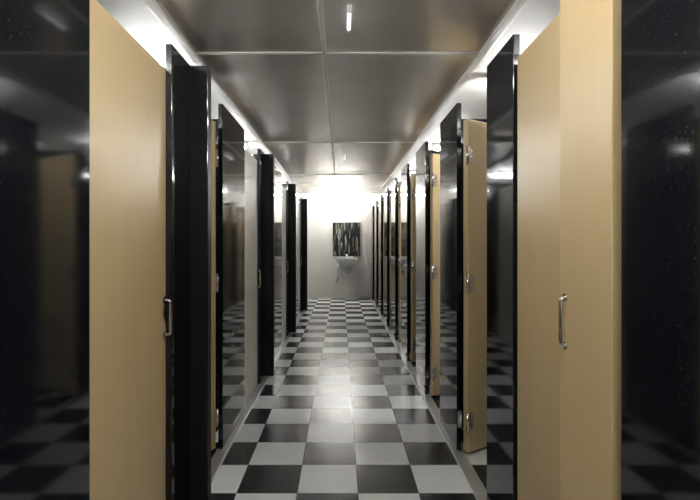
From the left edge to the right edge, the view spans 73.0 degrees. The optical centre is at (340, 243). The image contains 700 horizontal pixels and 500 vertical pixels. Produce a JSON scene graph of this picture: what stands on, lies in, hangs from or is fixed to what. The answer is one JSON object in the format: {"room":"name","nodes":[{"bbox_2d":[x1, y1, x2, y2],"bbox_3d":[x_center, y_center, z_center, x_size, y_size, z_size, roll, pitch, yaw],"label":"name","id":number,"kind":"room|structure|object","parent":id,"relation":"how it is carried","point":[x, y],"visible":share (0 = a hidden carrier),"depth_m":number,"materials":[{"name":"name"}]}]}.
{"room":"public restroom","nodes":[
{"label":"public restroom","id":0,"kind":"room"},
{"bbox_2d":[96,0,559,192],"bbox_3d":[0.000,-1.190,4.100,3.800,0.100,13.000,0,0,0],"label":"ceiling","id":1,"kind":"structure","parent":0,"point":[374,98],"depth_m":3.00,"materials":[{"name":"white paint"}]},
{"bbox_2d":[143,0,301,193],"bbox_3d":[-0.889,-1.129,4.100,0.042,0.022,13.000,0,0,0],"label":"trim","id":2,"kind":"structure","parent":1,"relation":"attached to","point":[153,5],"depth_m":2.88,"materials":[{"name":"white paint"}]},
{"bbox_2d":[195,52,321,54],"bbox_3d":[-0.490,-1.136,2.820,0.754,0.008,0.026,0,0,0],"label":"trim","id":3,"kind":"structure","parent":1,"relation":"attached to","point":[196,53],"depth_m":2.81,"materials":[{"name":"grey metal"}]},
{"bbox_2d":[263,142,330,142],"bbox_3d":[-0.490,-1.136,5.290,0.754,0.008,0.026,0,0,0],"label":"trim","id":4,"kind":"structure","parent":1,"relation":"attached to","point":[263,142],"depth_m":5.28,"materials":[{"name":"grey metal"}]},
{"bbox_2d":[288,174,333,174],"bbox_3d":[-0.490,-1.136,7.760,0.754,0.008,0.026,0,0,0],"label":"trim","id":5,"kind":"structure","parent":1,"relation":"attached to","point":[288,174],"depth_m":7.75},
{"bbox_2d":[301,191,335,191],"bbox_3d":[-0.490,-1.136,10.200,0.754,0.008,0.026,0,0,0],"label":"trim","id":6,"kind":"structure","parent":1,"relation":"attached to","point":[301,191],"depth_m":10.20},
{"bbox_2d":[317,0,336,191],"bbox_3d":[-0.100,-1.136,4.100,0.024,0.008,13.000,0,0,0],"label":"trim","id":7,"kind":"structure","parent":1,"relation":"attached to","point":[319,2],"depth_m":3.03,"materials":[{"name":"grey metal"}]},
{"bbox_2d":[347,5,351,31],"bbox_3d":[0.040,-1.122,2.360,0.020,0.034,0.224,0,0,0],"label":"recessed light","id":8,"kind":"object","parent":1,"relation":"in","point":[349,7],"visible":1,"depth_m":2.32,"materials":[{"name":"white plastic"}]},
{"bbox_2d":[337,191,378,191],"bbox_3d":[0.365,-1.136,10.200,0.904,0.008,0.026,0,0,0],"label":"trim","id":9,"kind":"structure","parent":1,"relation":"attached to","point":[337,191],"depth_m":10.20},
{"bbox_2d":[336,174,390,174],"bbox_3d":[0.365,-1.136,7.760,0.904,0.008,0.026,0,0,0],"label":"trim","id":10,"kind":"structure","parent":1,"relation":"attached to","point":[336,174],"depth_m":7.75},
{"bbox_2d":[333,142,413,142],"bbox_3d":[0.365,-1.136,5.290,0.904,0.008,0.026,0,0,0],"label":"trim","id":11,"kind":"structure","parent":1,"relation":"attached to","point":[333,142],"depth_m":5.28,"materials":[{"name":"grey metal"}]},
{"bbox_2d":[326,52,478,54],"bbox_3d":[0.365,-1.136,2.820,0.904,0.008,0.026,0,0,0],"label":"trim","id":12,"kind":"structure","parent":1,"relation":"attached to","point":[327,53],"depth_m":2.81,"materials":[{"name":"grey metal"}]},
{"bbox_2d":[432,143,439,149],"bbox_3d":[1.250,-1.097,5.350,0.440,0.084,0.056,0,0,0],"label":"ceiling lamp","id":13,"kind":"object","parent":1,"relation":"attached to","point":[434,145],"visible":0.29,"depth_m":5.34,"materials":[{"name":"white"}]},
{"bbox_2d":[378,0,527,193],"bbox_3d":[0.839,-1.129,4.100,0.042,0.022,13.000,0,0,0],"label":"trim","id":14,"kind":"structure","parent":1,"relation":"attached to","point":[518,5],"depth_m":3.01,"materials":[{"name":"white paint"}]},
{"bbox_2d":[298,193,383,298],"bbox_3d":[0.000,0.045,10.650,4.000,2.570,0.100,0,0,0],"label":"wall","id":15,"kind":"structure","parent":0,"point":[323,210],"depth_m":10.60,"materials":[{"name":"white paint"}]},
{"bbox_2d":[333,222,359,255],"bbox_3d":[0.125,-0.105,10.586,0.614,0.754,0.023,0,0,0],"label":"print","id":16,"kind":"object","parent":15,"relation":"attached to","point":[346,235],"visible":0.99,"depth_m":10.58,"materials":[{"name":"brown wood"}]},
{"bbox_2d":[335,254,357,282],"bbox_3d":[0.122,0.547,10.412,0.506,0.641,0.390,0,0,0],"label":"washbasin","id":17,"kind":"object","parent":15,"relation":"attached to","point":[346,261],"visible":1,"depth_m":10.30,"materials":[{"name":"ceramic"}]},
{"bbox_2d":[210,299,486,499],"bbox_3d":[0.000,1.280,4.100,3.800,0.100,13.000,0,0,0],"label":"floor","id":18,"kind":"structure","parent":0,"point":[341,415],"depth_m":3.15,"materials":[{"name":"tile"}]},
{"bbox_2d":[0,0,89,499],"bbox_3d":[-1.299,0.193,0.985,1.198,2.045,0.670,0,0,0],"label":"wall","id":19,"kind":"structure","parent":18,"relation":"on","point":[45,44],"depth_m":1.12,"materials":[{"name":"black laminate"}]},
{"bbox_2d":[211,298,310,482],"bbox_3d":[-0.700,1.222,4.100,0.070,0.015,13.000,0,0,0],"label":"trim","id":20,"kind":"structure","parent":19,"relation":"attached to","point":[219,456],"depth_m":3.31,"materials":[{"name":"metal"}]},
{"bbox_2d":[164,44,210,499],"bbox_3d":[-1.259,0.193,2.094,1.278,2.045,0.335,0,0,0],"label":"wall","id":21,"kind":"structure","parent":18,"relation":"on","point":[188,88],"depth_m":2.17,"materials":[{"name":"black laminate"}]},
{"bbox_2d":[90,0,171,499],"bbox_3d":[-0.745,0.242,1.662,0.107,1.935,0.636,0,0,0],"label":"door","id":22,"kind":"structure","parent":21,"relation":"in","point":[128,334],"depth_m":1.60,"materials":[{"name":"brown wood"}]},
{"bbox_2d":[211,104,244,448],"bbox_3d":[-1.299,0.193,3.120,1.198,2.045,0.640,0,0,0],"label":"wall","id":23,"kind":"structure","parent":18,"relation":"on","point":[230,135],"depth_m":3.02,"materials":[{"name":"black laminate"}]},
{"bbox_2d":[211,120,217,449],"bbox_3d":[-0.980,0.242,2.880,0.533,1.935,0.107,0,0,22],"label":"door","id":24,"kind":"structure","parent":23,"relation":"in","point":[214,151],"depth_m":2.78,"materials":[{"name":"brown wood"}]},
{"bbox_2d":[251,149,273,383],"bbox_3d":[-1.259,0.193,4.244,1.278,2.045,0.335,0,0,0],"label":"wall","id":25,"kind":"structure","parent":18,"relation":"on","point":[265,162],"depth_m":4.35,"materials":[{"name":"black laminate"}]},
{"bbox_2d":[245,149,260,402],"bbox_3d":[-0.745,0.242,3.812,0.107,1.935,0.636,0,0,0],"label":"door","id":26,"kind":"structure","parent":25,"relation":"in","point":[251,270],"depth_m":3.80,"materials":[{"name":"silver metal"}]},
{"bbox_2d":[274,165,281,358],"bbox_3d":[-1.299,0.193,5.270,1.198,2.045,0.640,0,0,0],"label":"wall","id":27,"kind":"structure","parent":18,"relation":"on","point":[277,174],"depth_m":5.21,"materials":[{"name":"black laminate"}]},
{"bbox_2d":[282,181,295,335],"bbox_3d":[-1.259,0.193,6.394,1.278,2.045,0.335,0,0,0],"label":"wall","id":28,"kind":"structure","parent":18,"relation":"on","point":[290,188],"depth_m":6.50,"materials":[{"name":"black laminate"}]},
{"bbox_2d":[282,186,288,340],"bbox_3d":[-0.745,0.242,5.962,0.107,1.935,0.636,0,0,0],"label":"door","id":29,"kind":"structure","parent":28,"relation":"in","point":[284,261],"depth_m":6.04,"materials":[{"name":"beige wood"}]},
{"bbox_2d":[296,191,297,320],"bbox_3d":[-1.299,0.193,7.420,1.198,2.045,0.640,0,0,0],"label":"wall","id":30,"kind":"structure","parent":18,"relation":"on","point":[296,191],"depth_m":7.44,"materials":[{"name":"black laminate"}]},
{"bbox_2d":[298,197,306,311],"bbox_3d":[-1.259,0.193,8.543,1.278,2.045,0.335,0,0,0],"label":"wall","id":31,"kind":"structure","parent":18,"relation":"on","point":[303,202],"depth_m":8.65,"materials":[{"name":"black laminate"}]},
{"bbox_2d":[298,202,301,314],"bbox_3d":[-0.745,0.242,8.112,0.107,1.935,0.636,0,0,0],"label":"door","id":32,"kind":"structure","parent":31,"relation":"in","point":[298,202],"depth_m":8.29,"materials":[{"name":"beige wood"}]},
{"bbox_2d":[307,204,307,301],"bbox_3d":[-1.299,0.193,9.570,1.198,2.045,0.640,0,0,0],"label":"wall","id":33,"kind":"structure","parent":18,"relation":"on","point":[307,204],"depth_m":9.88,"materials":[{"name":"black laminate"}]},
{"bbox_2d":[371,205,374,300],"bbox_3d":[1.289,0.193,10.363,1.218,2.045,0.434,0,0,0],"label":"wall","id":34,"kind":"structure","parent":18,"relation":"on","point":[372,207],"depth_m":10.21,"materials":[{"name":"black laminate"}]},
{"bbox_2d":[374,210,374,299],"bbox_3d":[0.928,0.242,10.249,0.513,1.935,0.107,0,0,-32],"label":"door","id":35,"kind":"structure","parent":34,"relation":"in","point":[374,210],"depth_m":10.13,"materials":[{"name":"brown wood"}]},
{"bbox_2d":[375,201,378,306],"bbox_3d":[1.289,0.193,9.323,1.218,2.045,0.454,0,0,0],"label":"wall","id":36,"kind":"structure","parent":18,"relation":"on","point":[376,202],"depth_m":9.10,"materials":[{"name":"black laminate"}]},
{"bbox_2d":[378,206,378,306],"bbox_3d":[0.933,0.242,9.192,0.513,1.935,0.107,0,0,-30],"label":"door","id":37,"kind":"structure","parent":36,"relation":"in","point":[378,206],"depth_m":9.08,"materials":[{"name":"brown wood"}]},
{"bbox_2d":[379,195,383,314],"bbox_3d":[1.289,0.193,8.273,1.218,2.045,0.454,0,0,0],"label":"wall","id":38,"kind":"structure","parent":18,"relation":"on","point":[381,198],"depth_m":8.05,"materials":[{"name":"black laminate"}]},
{"bbox_2d":[383,201,383,314],"bbox_3d":[0.926,0.242,8.153,0.513,1.935,0.107,0,0,-33],"label":"door","id":39,"kind":"structure","parent":38,"relation":"in","point":[383,201],"depth_m":8.03,"materials":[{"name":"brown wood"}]},
{"bbox_2d":[384,188,390,325],"bbox_3d":[1.289,0.193,7.223,1.218,2.045,0.454,0,0,0],"label":"wall","id":40,"kind":"structure","parent":18,"relation":"on","point":[387,193],"depth_m":7.07,"materials":[{"name":"black laminate"}]},
{"bbox_2d":[390,195,390,325],"bbox_3d":[0.931,0.242,7.095,0.513,1.935,0.107,0,0,-31],"label":"door","id":41,"kind":"structure","parent":40,"relation":"in","point":[390,195],"depth_m":6.97,"materials":[{"name":"brown wood"}]},
{"bbox_2d":[391,178,400,340],"bbox_3d":[1.289,0.193,6.168,1.218,2.045,0.464,0,0,0],"label":"wall","id":42,"kind":"structure","parent":18,"relation":"on","point":[394,185],"depth_m":6.13,"materials":[{"name":"black laminate"}]},
{"bbox_2d":[398,186,400,340],"bbox_3d":[0.924,0.242,6.046,0.513,1.935,0.107,0,0,-34],"label":"door","id":43,"kind":"structure","parent":42,"relation":"in","point":[399,187],"depth_m":5.91,"materials":[{"name":"brown wood"}]},
{"bbox_2d":[401,164,415,361],"bbox_3d":[1.289,0.193,5.113,1.218,2.045,0.474,0,0,0],"label":"wall","id":44,"kind":"structure","parent":18,"relation":"on","point":[406,172],"depth_m":4.99,"materials":[{"name":"black laminate"}]},
{"bbox_2d":[411,173,415,361],"bbox_3d":[0.928,0.242,4.979,0.513,1.935,0.107,0,0,-32],"label":"door","id":45,"kind":"structure","parent":44,"relation":"in","point":[413,175],"depth_m":4.85,"materials":[{"name":"brown wood"}]},
{"bbox_2d":[416,141,439,393],"bbox_3d":[1.289,0.193,4.058,1.218,2.045,0.484,0,0,0],"label":"wall","id":46,"kind":"structure","parent":18,"relation":"on","point":[423,154],"depth_m":3.95,"materials":[{"name":"black laminate"}]},
{"bbox_2d":[430,153,439,394],"bbox_3d":[0.933,0.242,3.912,0.513,1.935,0.107,0,0,-30],"label":"door","id":47,"kind":"structure","parent":46,"relation":"in","point":[434,158],"depth_m":3.79,"materials":[{"name":"brown wood"}]},
{"bbox_2d":[440,103,486,450],"bbox_3d":[1.289,0.193,3.013,1.218,2.045,0.474,0,0,0],"label":"wall","id":48,"kind":"structure","parent":18,"relation":"on","point":[452,125],"depth_m":2.94,"materials":[{"name":"black stone"}]},
{"bbox_2d":[464,119,486,452],"bbox_3d":[0.926,0.242,2.883,0.513,1.935,0.107,0,0,-33],"label":"door","id":49,"kind":"structure","parent":48,"relation":"in","point":[475,132],"depth_m":2.77,"materials":[{"name":"brown wood"}]},
{"bbox_2d":[487,34,519,499],"bbox_3d":[1.289,0.193,2.040,1.218,2.045,0.340,0,0,0],"label":"wall","id":50,"kind":"structure","parent":18,"relation":"on","point":[502,71],"depth_m":1.98,"materials":[{"name":"black stone"}]},
{"bbox_2d":[518,13,559,499],"bbox_3d":[0.702,0.242,1.648,0.036,1.935,0.376,0,0,0],"label":"door","id":51,"kind":"structure","parent":50,"relation":"in","point":[539,63],"depth_m":1.63,"materials":[{"name":"brown wood"}]},
{"bbox_2d":[621,0,699,499],"bbox_3d":[1.289,0.193,0.885,1.218,2.045,0.530,0,0,0],"label":"wall","id":52,"kind":"structure","parent":18,"relation":"on","point":[660,39],"depth_m":1.01,"materials":[{"name":"black stone"}]},
{"bbox_2d":[370,298,486,499],"bbox_3d":[0.685,1.222,4.100,0.070,0.015,13.000,0,0,0],"label":"trim","id":53,"kind":"structure","parent":52,"relation":"attached to","point":[473,480],"depth_m":2.94,"materials":[{"name":"metal"}]},
{"bbox_2d":[559,0,620,499],"bbox_3d":[0.677,0.242,1.289,0.075,1.935,0.231,0,0,-6],"label":"door","id":54,"kind":"structure","parent":52,"relation":"in","point":[590,30],"depth_m":1.26,"materials":[{"name":"brown wood"}]}
]}

